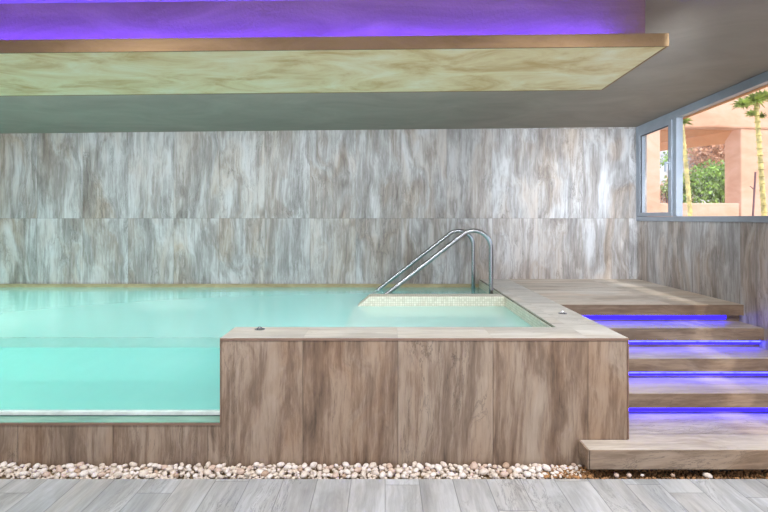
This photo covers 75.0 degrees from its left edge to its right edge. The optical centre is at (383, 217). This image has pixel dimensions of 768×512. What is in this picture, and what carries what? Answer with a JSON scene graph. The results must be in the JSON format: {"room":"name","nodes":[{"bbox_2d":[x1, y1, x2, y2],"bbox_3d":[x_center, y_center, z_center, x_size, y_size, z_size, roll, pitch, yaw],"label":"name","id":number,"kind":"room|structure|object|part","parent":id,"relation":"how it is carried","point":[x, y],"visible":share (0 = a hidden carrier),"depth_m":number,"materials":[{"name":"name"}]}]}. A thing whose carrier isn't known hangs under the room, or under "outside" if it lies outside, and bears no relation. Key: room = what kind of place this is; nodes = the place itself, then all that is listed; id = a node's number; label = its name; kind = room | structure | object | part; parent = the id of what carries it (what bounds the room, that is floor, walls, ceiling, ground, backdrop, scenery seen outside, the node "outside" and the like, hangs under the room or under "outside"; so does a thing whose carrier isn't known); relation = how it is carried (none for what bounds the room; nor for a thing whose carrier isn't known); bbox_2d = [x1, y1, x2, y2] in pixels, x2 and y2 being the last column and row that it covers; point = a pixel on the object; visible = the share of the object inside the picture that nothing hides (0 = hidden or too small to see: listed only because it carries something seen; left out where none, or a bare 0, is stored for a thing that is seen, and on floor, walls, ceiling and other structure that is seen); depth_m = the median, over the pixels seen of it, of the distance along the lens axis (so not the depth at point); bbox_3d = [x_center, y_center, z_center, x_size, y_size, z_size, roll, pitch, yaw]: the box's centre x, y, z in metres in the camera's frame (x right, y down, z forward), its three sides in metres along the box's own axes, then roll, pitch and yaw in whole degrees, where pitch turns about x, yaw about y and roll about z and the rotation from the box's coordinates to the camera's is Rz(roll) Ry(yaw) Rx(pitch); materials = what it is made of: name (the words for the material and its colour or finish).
{"room":"indoor swimming pool","nodes":[
{"label":"indoor swimming pool","id":0,"kind":"room"},
{"bbox_2d":[0,127,646,283],"bbox_3d":[-1.161,0.449,6.240,8.778,3.400,0.200,0,0,0],"label":"wall","id":1,"kind":"structure","parent":0,"point":[302,206],"depth_m":6.14,"materials":[{"name":"grey tile"}]},
{"bbox_2d":[0,0,767,133],"bbox_3d":[-1.071,-1.329,1.920,8.958,0.618,8.840,0,0,0],"label":"ceiling","id":2,"kind":"structure","parent":0,"point":[715,46],"depth_m":4.86,"materials":[{"name":"grey paint"}]},
{"bbox_2d":[0,0,668,95],"bbox_3d":[-1.809,-1.010,2.998,6.582,0.418,0.797,0,0,0],"label":"ceiling panel","id":3,"kind":"object","parent":2,"relation":"attached to","point":[287,46],"visible":1,"depth_m":2.75,"materials":[{"name":"beige paint"}]},
{"bbox_2d":[0,469,767,511],"bbox_3d":[-1.146,1.609,0.372,8.508,0.120,5.545,0,0,0],"label":"floor","id":4,"kind":"structure","parent":0,"point":[16,495],"depth_m":2.80,"materials":[{"name":"grey wood"}]},
{"bbox_2d":[0,461,6,467],"bbox_3d":[-2.358,1.528,3.099,0.040,0.029,0.047,0,0,-38],"label":"pebble","id":5,"kind":"object","parent":4,"relation":"on","point":[4,463],"visible":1,"depth_m":3.09,"materials":[{"name":"white stone"}]},
{"bbox_2d":[33,472,39,477],"bbox_3d":[-2.084,1.541,2.999,0.030,0.034,0.040,0,0,-7],"label":"pebble","id":6,"kind":"object","parent":4,"relation":"on","point":[37,474],"visible":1,"depth_m":2.99,"materials":[{"name":"white stone"}]},
{"bbox_2d":[33,463,40,468],"bbox_3d":[-2.143,1.532,3.086,0.031,0.033,0.040,0,0,30],"label":"pebble","id":7,"kind":"object","parent":4,"relation":"on","point":[36,465],"visible":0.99,"depth_m":3.08,"materials":[{"name":"white stone"}]},
{"bbox_2d":[40,467,46,473],"bbox_3d":[-2.068,1.537,3.037,0.033,0.035,0.044,0,0,17],"label":"pebble","id":8,"kind":"object","parent":4,"relation":"on","point":[43,470],"visible":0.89,"depth_m":3.03,"materials":[{"name":"white stone"}]},
{"bbox_2d":[42,471,50,476],"bbox_3d":[-2.027,1.541,3.002,0.040,0.036,0.046,0,0,-24],"label":"pebble","id":9,"kind":"object","parent":4,"relation":"on","point":[45,474],"visible":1,"depth_m":2.99,"materials":[{"name":"beige stone"}]},
{"bbox_2d":[56,467,62,472],"bbox_3d":[-1.974,1.534,3.042,0.050,0.032,0.032,0,0,13],"label":"pebble","id":10,"kind":"object","parent":4,"relation":"on","point":[59,469],"visible":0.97,"depth_m":3.03,"materials":[{"name":"beige stone"}]},
{"bbox_2d":[65,463,74,468],"bbox_3d":[-1.936,1.529,3.084,0.054,0.030,0.038,0,0,-19],"label":"pebble","id":11,"kind":"object","parent":4,"relation":"on","point":[67,466],"visible":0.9,"depth_m":3.07,"materials":[{"name":"white stone"}]},
{"bbox_2d":[68,467,75,472],"bbox_3d":[-1.902,1.536,3.044,0.048,0.030,0.035,0,0,11],"label":"pebble","id":12,"kind":"object","parent":4,"relation":"on","point":[71,470],"visible":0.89,"depth_m":3.03,"materials":[{"name":"white stone"}]},
{"bbox_2d":[69,472,76,477],"bbox_3d":[-1.863,1.542,2.995,0.041,0.032,0.025,0,0,-29],"label":"pebble","id":13,"kind":"object","parent":4,"relation":"on","point":[72,475],"visible":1,"depth_m":2.99,"materials":[{"name":"white stone"}]},
{"bbox_2d":[76,462,83,467],"bbox_3d":[-1.882,1.530,3.099,0.040,0.033,0.045,0,0,27],"label":"pebble","id":14,"kind":"object","parent":4,"relation":"on","point":[79,464],"visible":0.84,"depth_m":3.09,"materials":[{"name":"beige stone"}]},
{"bbox_2d":[79,464,86,469],"bbox_3d":[-1.845,1.533,3.071,0.050,0.029,0.038,0,0,10],"label":"pebble","id":15,"kind":"object","parent":4,"relation":"on","point":[82,467],"visible":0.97,"depth_m":3.06,"materials":[{"name":"beige stone"}]},
{"bbox_2d":[97,472,105,476],"bbox_3d":[-1.698,1.540,3.005,0.049,0.028,0.030,0,0,-18],"label":"pebble","id":16,"kind":"object","parent":4,"relation":"on","point":[100,474],"visible":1,"depth_m":2.99,"materials":[{"name":"beige stone"}]},
{"bbox_2d":[139,469,148,477],"bbox_3d":[-1.449,1.537,3.013,0.045,0.036,0.060,0,0,22],"label":"pebble","id":17,"kind":"object","parent":4,"relation":"on","point":[142,473],"visible":1,"depth_m":3.00,"materials":[{"name":"white stone"}]},
{"bbox_2d":[149,473,157,478],"bbox_3d":[-1.382,1.544,2.992,0.028,0.030,0.052,0,0,42],"label":"pebble","id":18,"kind":"object","parent":4,"relation":"on","point":[153,475],"visible":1,"depth_m":2.98,"materials":[{"name":"white stone"}]},
{"bbox_2d":[165,466,172,472],"bbox_3d":[-1.312,1.536,3.053,0.030,0.032,0.049,0,0,37],"label":"pebble","id":19,"kind":"object","parent":4,"relation":"on","point":[168,469],"visible":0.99,"depth_m":3.04,"materials":[{"name":"beige stone"}]},
{"bbox_2d":[197,467,203,473],"bbox_3d":[-1.116,1.537,3.043,0.036,0.031,0.048,0,0,-42],"label":"pebble","id":20,"kind":"object","parent":4,"relation":"on","point":[200,469],"visible":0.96,"depth_m":3.03,"materials":[{"name":"beige stone"}]},
{"bbox_2d":[204,469,211,475],"bbox_3d":[-1.064,1.537,3.022,0.052,0.033,0.041,0,0,42],"label":"pebble","id":21,"kind":"object","parent":4,"relation":"on","point":[207,472],"visible":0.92,"depth_m":3.01,"materials":[{"name":"white stone"}]},
{"bbox_2d":[208,465,215,470],"bbox_3d":[-1.053,1.531,3.065,0.032,0.031,0.054,0,0,40],"label":"pebble","id":22,"kind":"object","parent":4,"relation":"on","point":[212,467],"visible":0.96,"depth_m":3.05,"materials":[{"name":"beige stone"}]},
{"bbox_2d":[237,468,244,474],"bbox_3d":[-0.867,1.534,3.022,0.061,0.037,0.037,0,0,16],"label":"pebble","id":23,"kind":"object","parent":4,"relation":"on","point":[240,471],"visible":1,"depth_m":3.01,"materials":[{"name":"white stone"}]},
{"bbox_2d":[244,471,251,476],"bbox_3d":[-0.818,1.540,3.006,0.031,0.036,0.048,0,0,44],"label":"pebble","id":24,"kind":"object","parent":4,"relation":"on","point":[248,473],"visible":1,"depth_m":3.00,"materials":[{"name":"beige stone"}]},
{"bbox_2d":[255,469,263,474],"bbox_3d":[-0.754,1.535,3.025,0.062,0.034,0.043,0,0,35],"label":"pebble","id":25,"kind":"object","parent":4,"relation":"on","point":[258,471],"visible":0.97,"depth_m":3.01,"materials":[{"name":"white stone"}]},
{"bbox_2d":[261,470,268,476],"bbox_3d":[-0.718,1.541,3.010,0.041,0.038,0.043,0,0,43],"label":"pebble","id":26,"kind":"object","parent":4,"relation":"on","point":[264,473],"visible":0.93,"depth_m":3.00,"materials":[{"name":"beige stone"}]},
{"bbox_2d":[0,464,586,478],"bbox_3d":[-0.888,1.550,3.046,4.238,0.038,0.164,0,0,0],"label":"gravel","id":27,"kind":"object","parent":4,"relation":"on","point":[106,468],"visible":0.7,"depth_m":3.01,"materials":[{"name":"beige gravel"}]},
{"bbox_2d":[5,468,13,473],"bbox_3d":[-2.275,1.536,3.036,0.037,0.033,0.048,0,0,-5],"label":"pebble","id":28,"kind":"object","parent":27,"relation":"on","point":[10,470],"visible":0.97,"depth_m":3.02,"materials":[{"name":"white stone"}]},
{"bbox_2d":[6,462,15,466],"bbox_3d":[-2.308,1.529,3.096,0.036,0.029,0.050,0,0,28],"label":"pebble","id":29,"kind":"object","parent":27,"relation":"on","point":[12,464],"visible":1,"depth_m":3.09,"materials":[{"name":"white stone"}]},
{"bbox_2d":[15,470,21,476],"bbox_3d":[-2.204,1.541,3.014,0.028,0.032,0.045,0,0,-4],"label":"pebble","id":30,"kind":"object","parent":27,"relation":"on","point":[18,472],"visible":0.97,"depth_m":3.01,"materials":[{"name":"beige stone"}]},
{"bbox_2d":[19,471,28,475],"bbox_3d":[-2.168,1.540,3.014,0.035,0.028,0.048,0,0,33],"label":"pebble","id":31,"kind":"object","parent":27,"relation":"on","point":[23,473],"visible":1,"depth_m":3.00,"materials":[{"name":"white stone"}]},
{"bbox_2d":[79,470,88,477],"bbox_3d":[-1.801,1.537,3.004,0.033,0.040,0.054,0,0,19],"label":"pebble","id":32,"kind":"object","parent":27,"relation":"on","point":[83,473],"visible":1,"depth_m":2.99,"materials":[{"name":"white stone"}]},
{"bbox_2d":[89,467,96,474],"bbox_3d":[-1.765,1.535,3.033,0.047,0.039,0.030,0,0,-31],"label":"pebble","id":33,"kind":"object","parent":27,"relation":"on","point":[92,470],"visible":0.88,"depth_m":3.02,"materials":[{"name":"white stone"}]},
{"bbox_2d":[110,467,116,473],"bbox_3d":[-1.645,1.539,3.046,0.023,0.032,0.044,0,0,20],"label":"pebble","id":34,"kind":"object","parent":27,"relation":"on","point":[114,469],"visible":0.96,"depth_m":3.04,"materials":[{"name":"white stone"}]},
{"bbox_2d":[113,471,122,476],"bbox_3d":[-1.597,1.540,3.002,0.057,0.040,0.030,0,0,-13],"label":"pebble","id":35,"kind":"object","parent":27,"relation":"on","point":[117,473],"visible":1,"depth_m":2.99,"materials":[{"name":"beige stone"}]},
{"bbox_2d":[129,462,136,467],"bbox_3d":[-1.555,1.529,3.097,0.053,0.036,0.031,0,0,5],"label":"pebble","id":36,"kind":"object","parent":27,"relation":"on","point":[132,464],"visible":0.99,"depth_m":3.09,"materials":[{"name":"white stone"}]},
{"bbox_2d":[277,462,284,466],"bbox_3d":[-0.639,1.528,3.096,0.043,0.036,0.050,0,0,34],"label":"pebble","id":37,"kind":"object","parent":27,"relation":"on","point":[280,464],"visible":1,"depth_m":3.08,"materials":[{"name":"white stone"}]},
{"bbox_2d":[278,470,284,477],"bbox_3d":[-0.617,1.539,3.010,0.030,0.036,0.056,0,0,7],"label":"pebble","id":38,"kind":"object","parent":27,"relation":"on","point":[281,473],"visible":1,"depth_m":3.00,"materials":[{"name":"beige stone"}]},
{"bbox_2d":[283,464,291,470],"bbox_3d":[-0.590,1.530,3.068,0.055,0.038,0.035,0,0,9],"label":"pebble","id":39,"kind":"object","parent":27,"relation":"on","point":[286,467],"visible":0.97,"depth_m":3.06,"materials":[{"name":"white stone"}]},
{"bbox_2d":[310,462,316,468],"bbox_3d":[-0.435,1.527,3.090,0.033,0.045,0.054,0,0,24],"label":"pebble","id":40,"kind":"object","parent":27,"relation":"on","point":[313,465],"visible":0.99,"depth_m":3.07,"materials":[{"name":"white stone"}]},
{"bbox_2d":[342,462,348,467],"bbox_3d":[-0.237,1.528,3.097,0.051,0.032,0.031,0,0,28],"label":"pebble","id":41,"kind":"object","parent":27,"relation":"on","point":[345,464],"visible":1,"depth_m":3.09,"materials":[{"name":"white stone"}]},
{"bbox_2d":[343,469,350,474],"bbox_3d":[-0.222,1.536,3.026,0.055,0.030,0.038,0,0,33],"label":"pebble","id":42,"kind":"object","parent":27,"relation":"on","point":[346,471],"visible":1,"depth_m":3.01,"materials":[{"name":"white stone"}]},
{"bbox_2d":[369,462,375,468],"bbox_3d":[-0.070,1.529,3.090,0.041,0.034,0.056,0,0,15],"label":"pebble","id":43,"kind":"object","parent":27,"relation":"on","point":[372,465],"visible":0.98,"depth_m":3.07,"materials":[{"name":"beige stone"}]},
{"bbox_2d":[379,471,385,477],"bbox_3d":[-0.009,1.540,2.997,0.036,0.038,0.049,0,0,13],"label":"pebble","id":44,"kind":"object","parent":27,"relation":"on","point":[382,474],"visible":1,"depth_m":2.98,"materials":[{"name":"white stone"}]},
{"bbox_2d":[386,463,392,468],"bbox_3d":[0.034,1.532,3.083,0.042,0.036,0.046,0,0,-23],"label":"pebble","id":45,"kind":"object","parent":27,"relation":"on","point":[389,465],"visible":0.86,"depth_m":3.07,"materials":[{"name":"beige stone"}]},
{"bbox_2d":[410,473,417,477],"bbox_3d":[0.178,1.543,2.992,0.048,0.030,0.029,0,0,-12],"label":"pebble","id":46,"kind":"object","parent":27,"relation":"on","point":[413,475],"visible":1,"depth_m":2.98,"materials":[{"name":"white stone"}]},
{"bbox_2d":[416,463,423,469],"bbox_3d":[0.219,1.529,3.076,0.049,0.036,0.043,0,0,37],"label":"pebble","id":47,"kind":"object","parent":27,"relation":"on","point":[419,466],"visible":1,"depth_m":3.06,"materials":[{"name":"white stone"}]},
{"bbox_2d":[440,461,446,467],"bbox_3d":[0.367,1.528,3.095,0.035,0.036,0.058,0,0,-23],"label":"pebble","id":48,"kind":"object","parent":27,"relation":"on","point":[443,464],"visible":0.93,"depth_m":3.08,"materials":[{"name":"white stone"}]},
{"bbox_2d":[470,461,477,469],"bbox_3d":[0.552,1.528,3.076,0.050,0.044,0.058,0,0,-7],"label":"pebble","id":49,"kind":"object","parent":27,"relation":"on","point":[473,465],"visible":0.99,"depth_m":3.06,"materials":[{"name":"beige stone"}]},
{"bbox_2d":[490,472,497,478],"bbox_3d":[0.659,1.541,2.992,0.033,0.038,0.054,0,0,-27],"label":"pebble","id":50,"kind":"object","parent":27,"relation":"on","point":[494,475],"visible":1,"depth_m":2.98,"materials":[{"name":"white stone"}]},
{"bbox_2d":[503,462,508,468],"bbox_3d":[0.754,1.530,3.086,0.045,0.038,0.044,0,0,0],"label":"pebble","id":51,"kind":"object","parent":27,"relation":"on","point":[505,465],"visible":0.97,"depth_m":3.07,"materials":[{"name":"beige stone"}]},
{"bbox_2d":[521,465,528,470],"bbox_3d":[0.865,1.533,3.064,0.047,0.027,0.040,0,0,-29],"label":"pebble","id":52,"kind":"object","parent":27,"relation":"on","point":[524,467],"visible":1,"depth_m":3.05,"materials":[{"name":"white stone"}]},
{"bbox_2d":[536,466,541,471],"bbox_3d":[0.947,1.533,3.053,0.039,0.030,0.056,1,0,17],"label":"pebble","id":53,"kind":"object","parent":27,"relation":"on","point":[538,468],"visible":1,"depth_m":3.04,"materials":[{"name":"white stone"}]},
{"bbox_2d":[300,470,307,477],"bbox_3d":[-0.479,1.538,3.001,0.042,0.035,0.053,0,0,29],"label":"pebble","id":54,"kind":"object","parent":4,"relation":"on","point":[304,473],"visible":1,"depth_m":2.99,"materials":[{"name":"white stone"}]},
{"bbox_2d":[0,279,628,468],"bbox_3d":[-1.936,1.395,4.630,6.928,1.329,3.021,0,0,0],"label":"pool","id":55,"kind":"object","parent":4,"relation":"on","point":[329,396],"visible":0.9,"depth_m":3.12,"materials":[{"name":"brown wood"}]},
{"bbox_2d":[0,287,531,409],"bbox_3d":[-2.113,1.423,4.697,6.548,1.148,2.847,0,0,0],"label":"water","id":56,"kind":"object","parent":55,"relation":"in","point":[62,348],"visible":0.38,"depth_m":3.88,"materials":[{"name":"teal liquid"}]},
{"bbox_3d":[-1.936,1.065,3.124,6.928,0.629,0.010,0,0,0],"label":"edge trim","id":57,"kind":"part","parent":55,"relation":"part of","materials":[{"name":"brown wood"}]},
{"bbox_2d":[376,229,474,289],"bbox_3d":[0.397,0.629,5.950,1.421,0.999,0.090,0,0,0],"label":"handrail","id":58,"kind":"object","parent":55,"relation":"on","point":[448,234],"visible":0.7,"depth_m":5.93,"materials":[{"name":"silver metal"}]},
{"bbox_2d":[384,229,492,293],"bbox_3d":[0.408,0.618,5.070,1.444,1.022,0.090,0,0,0],"label":"handrail","id":59,"kind":"object","parent":55,"relation":"on","point":[485,235],"visible":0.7,"depth_m":5.05,"materials":[{"name":"silver metal"}]},
{"bbox_2d":[332,472,338,477],"bbox_3d":[-0.290,1.543,2.998,0.037,0.030,0.042,0,0,19],"label":"pebble","id":60,"kind":"object","parent":4,"relation":"on","point":[335,475],"visible":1,"depth_m":2.99,"materials":[{"name":"beige stone"}]},
{"bbox_2d":[351,472,357,478],"bbox_3d":[-0.177,1.542,2.994,0.037,0.031,0.047,0,0,33],"label":"pebble","id":61,"kind":"object","parent":4,"relation":"on","point":[354,475],"visible":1,"depth_m":2.98,"materials":[{"name":"white stone"}]},
{"bbox_2d":[354,467,361,472],"bbox_3d":[-0.161,1.533,3.038,0.034,0.037,0.059,0,0,35],"label":"pebble","id":62,"kind":"object","parent":4,"relation":"on","point":[357,469],"visible":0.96,"depth_m":3.03,"materials":[{"name":"beige stone"}]},
{"bbox_2d":[361,470,365,477],"bbox_3d":[-0.122,1.539,3.010,0.032,0.039,0.056,0,0,18],"label":"pebble","id":63,"kind":"object","parent":4,"relation":"on","point":[363,472],"visible":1,"depth_m":2.99,"materials":[{"name":"beige stone"}]},
{"bbox_2d":[372,470,379,475],"bbox_3d":[-0.049,1.540,3.017,0.051,0.036,0.027,0,0,19],"label":"pebble","id":64,"kind":"object","parent":4,"relation":"on","point":[375,472],"visible":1,"depth_m":3.01,"materials":[{"name":"white stone"}]},
{"bbox_2d":[387,471,392,477],"bbox_3d":[0.036,1.541,3.005,0.033,0.036,0.046,0,0,-14],"label":"pebble","id":65,"kind":"object","parent":4,"relation":"on","point":[389,473],"visible":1,"depth_m":2.99,"materials":[{"name":"white stone"}]},
{"bbox_2d":[395,467,402,472],"bbox_3d":[0.090,1.533,3.039,0.042,0.036,0.055,0,0,-13],"label":"pebble","id":66,"kind":"object","parent":4,"relation":"on","point":[398,470],"visible":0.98,"depth_m":3.02,"materials":[{"name":"white stone"}]},
{"bbox_2d":[434,464,441,471],"bbox_3d":[0.334,1.530,3.064,0.044,0.037,0.062,0,0,-33],"label":"pebble","id":67,"kind":"object","parent":4,"relation":"on","point":[438,467],"visible":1,"depth_m":3.05,"materials":[{"name":"white stone"}]},
{"bbox_2d":[459,472,465,477],"bbox_3d":[0.468,1.542,2.994,0.042,0.035,0.027,0,0,-17],"label":"pebble","id":68,"kind":"object","parent":4,"relation":"on","point":[462,474],"visible":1,"depth_m":2.98,"materials":[{"name":"white stone"}]},
{"bbox_2d":[479,468,487,474],"bbox_3d":[0.603,1.533,3.021,0.062,0.036,0.045,0,0,-18],"label":"pebble","id":69,"kind":"object","parent":4,"relation":"on","point":[483,471],"visible":1,"depth_m":3.01,"materials":[{"name":"white stone"}]},
{"bbox_2d":[500,471,508,477],"bbox_3d":[0.722,1.538,3.001,0.055,0.034,0.033,0,0,-9],"label":"pebble","id":70,"kind":"object","parent":4,"relation":"on","point":[503,474],"visible":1,"depth_m":2.99,"materials":[{"name":"beige stone"}]},
{"bbox_2d":[512,471,518,477],"bbox_3d":[0.789,1.540,3.003,0.040,0.032,0.045,0,0,34],"label":"pebble","id":71,"kind":"object","parent":4,"relation":"on","point":[515,474],"visible":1,"depth_m":2.99,"materials":[{"name":"white stone"}]},
{"bbox_2d":[513,467,521,472],"bbox_3d":[0.813,1.534,3.039,0.056,0.033,0.040,0,0,-20],"label":"pebble","id":72,"kind":"object","parent":4,"relation":"on","point":[519,470],"visible":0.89,"depth_m":3.03,"materials":[{"name":"white stone"}]},
{"bbox_2d":[523,471,531,476],"bbox_3d":[0.859,1.537,3.002,0.044,0.037,0.062,0,0,-16],"label":"pebble","id":73,"kind":"object","parent":4,"relation":"on","point":[525,473],"visible":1,"depth_m":2.98,"materials":[{"name":"white stone"}]},
{"bbox_2d":[540,465,767,478],"bbox_3d":[2.017,1.552,3.043,2.152,0.040,0.160,0,0,0],"label":"gravel","id":74,"kind":"object","parent":4,"relation":"on","point":[588,474],"visible":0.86,"depth_m":3.03,"materials":[{"name":"beige gravel"}]},
{"bbox_2d":[542,464,550,471],"bbox_3d":[0.995,1.531,3.063,0.055,0.040,0.034,0,0,22],"label":"pebble","id":75,"kind":"object","parent":74,"relation":"on","point":[545,467],"visible":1,"depth_m":3.05,"materials":[{"name":"white stone"}]},
{"bbox_2d":[702,472,712,478],"bbox_3d":[1.933,1.539,2.987,0.055,0.034,0.031,0,0,44],"label":"pebble","id":76,"kind":"object","parent":74,"relation":"on","point":[705,474],"visible":1,"depth_m":2.98,"materials":[{"name":"white stone"}]},
{"bbox_2d":[509,279,743,320],"bbox_3d":[2.317,1.174,5.229,1.580,0.850,1.820,0,0,0],"label":"platform","id":77,"kind":"object","parent":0,"point":[593,299],"visible":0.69,"depth_m":4.49,"materials":[{"name":"brown wood"}]},
{"bbox_2d":[579,321,767,471],"bbox_3d":[2.160,1.250,3.674,1.893,0.697,1.398,0,0,0],"label":"staircase","id":78,"kind":"structure","parent":0,"point":[698,390],"depth_m":3.52,"materials":[{"name":"wood"}]},
{"bbox_2d":[637,221,767,349],"bbox_3d":[3.178,0.219,1.870,0.140,3.260,8.540,0,0,0],"label":"wall","id":79,"kind":"structure","parent":0,"point":[728,261],"depth_m":4.72,"materials":[{"name":"grey wood"}]},
{"bbox_2d":[636,71,767,222],"bbox_3d":[3.093,-0.642,3.170,0.140,1.358,5.940,0,0,0],"label":"window","id":80,"kind":"structure","parent":79,"relation":"in","point":[673,120],"depth_m":5.29,"materials":[{"name":"grey metal"}]},
{"bbox_3d":[3.108,-0.538,5.708,0.060,1.037,0.703,0,0,0],"label":"casement sash","id":81,"kind":"part","parent":80,"relation":"part of","materials":[{"name":"grey metal"}]},
{"bbox_3d":[3.050,-0.571,5.387,0.055,0.140,0.030,0,0,0],"label":"handle","id":82,"kind":"part","parent":80,"relation":"part of","materials":[{"name":"grey metal"}]},
{"bbox_2d":[683,84,767,118],"bbox_3d":[3.186,-1.175,3.170,0.044,0.294,5.940,0,0,0],"label":"trim","id":83,"kind":"structure","parent":79,"relation":"attached to","point":[766,85],"depth_m":4.61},
{"label":"outside","id":84,"kind":"structure","parent":0,"visible":0},
{"bbox_3d":[9.624,1.674,10.000,12.752,0.150,32.000,0,0,0],"label":"ground","id":85,"kind":"structure","parent":84,"visible":0},
{"bbox_2d":[660,175,693,202],"bbox_3d":[7.053,0.228,12.265,1.067,2.766,0.853,0,0,34],"label":"shrub","id":86,"kind":"object","parent":85,"relation":"on","point":[662,198],"visible":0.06,"depth_m":12.28,"materials":[{"name":"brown plant"}]},
{"bbox_2d":[660,148,694,167],"bbox_3d":[8.316,-0.265,13.952,1.350,3.751,1.244,0,0,0],"label":"shrub","id":87,"kind":"object","parent":85,"relation":"on","point":[666,156],"visible":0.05,"depth_m":14.10,"materials":[{"name":"green plant"}]},
{"bbox_2d":[660,171,697,202],"bbox_3d":[6.866,0.234,11.555,0.792,2.756,1.014,0,0,0],"label":"shrub","id":88,"kind":"object","parent":85,"relation":"on","point":[664,189],"visible":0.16,"depth_m":11.58,"materials":[{"name":"green plant"}]},
{"bbox_2d":[660,154,708,202],"bbox_3d":[7.875,-0.078,13.320,1.782,3.355,1.073,0,0,0],"label":"boulder","id":89,"kind":"object","parent":85,"relation":"on","point":[662,173],"visible":0.02,"depth_m":13.03,"materials":[{"name":"white stone"}]},
{"bbox_2d":[683,117,693,215],"bbox_3d":[4.096,0.075,6.902,0.361,3.048,0.280,0,0,0],"label":"plant","id":90,"kind":"object","parent":85,"relation":"on","point":[685,159],"visible":0.48,"depth_m":6.88,"materials":[{"name":"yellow plant"}]},
{"bbox_2d":[660,150,720,169],"bbox_3d":[9.500,-1.034,16.250,9.000,5.285,5.500,0,0,0],"label":"rock slope","id":91,"kind":"structure","parent":85,"relation":"on","point":[661,152],"depth_m":16.66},
{"bbox_2d":[683,159,724,202],"bbox_3d":[7.349,0.157,10.965,1.466,2.908,1.211,0,0,40],"label":"shrub","id":92,"kind":"object","parent":85,"relation":"on","point":[713,186],"visible":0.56,"depth_m":10.89,"materials":[{"name":"green plant"}]},
{"bbox_2d":[683,144,724,199],"bbox_3d":[8.013,-0.350,12.385,1.191,3.920,1.668,0,0,24],"label":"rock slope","id":93,"kind":"structure","parent":85,"relation":"on","point":[715,153],"depth_m":12.10,"materials":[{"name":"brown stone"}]},
{"bbox_2d":[647,87,767,215],"bbox_3d":[5.500,-0.726,9.600,3.800,4.650,3.200,0,0,0],"label":"building","id":94,"kind":"structure","parent":85,"relation":"on","point":[721,124],"depth_m":8.04,"materials":[{"name":"peach-orange painted stucco"}]},
{"bbox_2d":[730,89,767,215],"bbox_3d":[4.580,0.000,6.207,0.526,3.200,0.326,0,0,0],"label":"palm tree","id":95,"kind":"object","parent":85,"relation":"on","point":[756,98],"visible":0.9,"depth_m":6.18,"materials":[{"name":"green plant"}]},
{"bbox_3d":[4.675,0.080,6.200,0.183,3.040,0.067,0,0,0],"label":"stem","id":96,"kind":"part","parent":95,"relation":"part of","materials":[{"name":"yellow plant"}]},
{"bbox_2d":[750,172,756,215],"bbox_3d":[4.872,0.495,6.600,0.089,2.207,0.024,0,0,0],"label":"stake","id":97,"kind":"object","parent":85,"relation":"on","point":[755,173],"visible":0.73,"depth_m":6.59,"materials":[{"name":"brown wood"}]}
]}

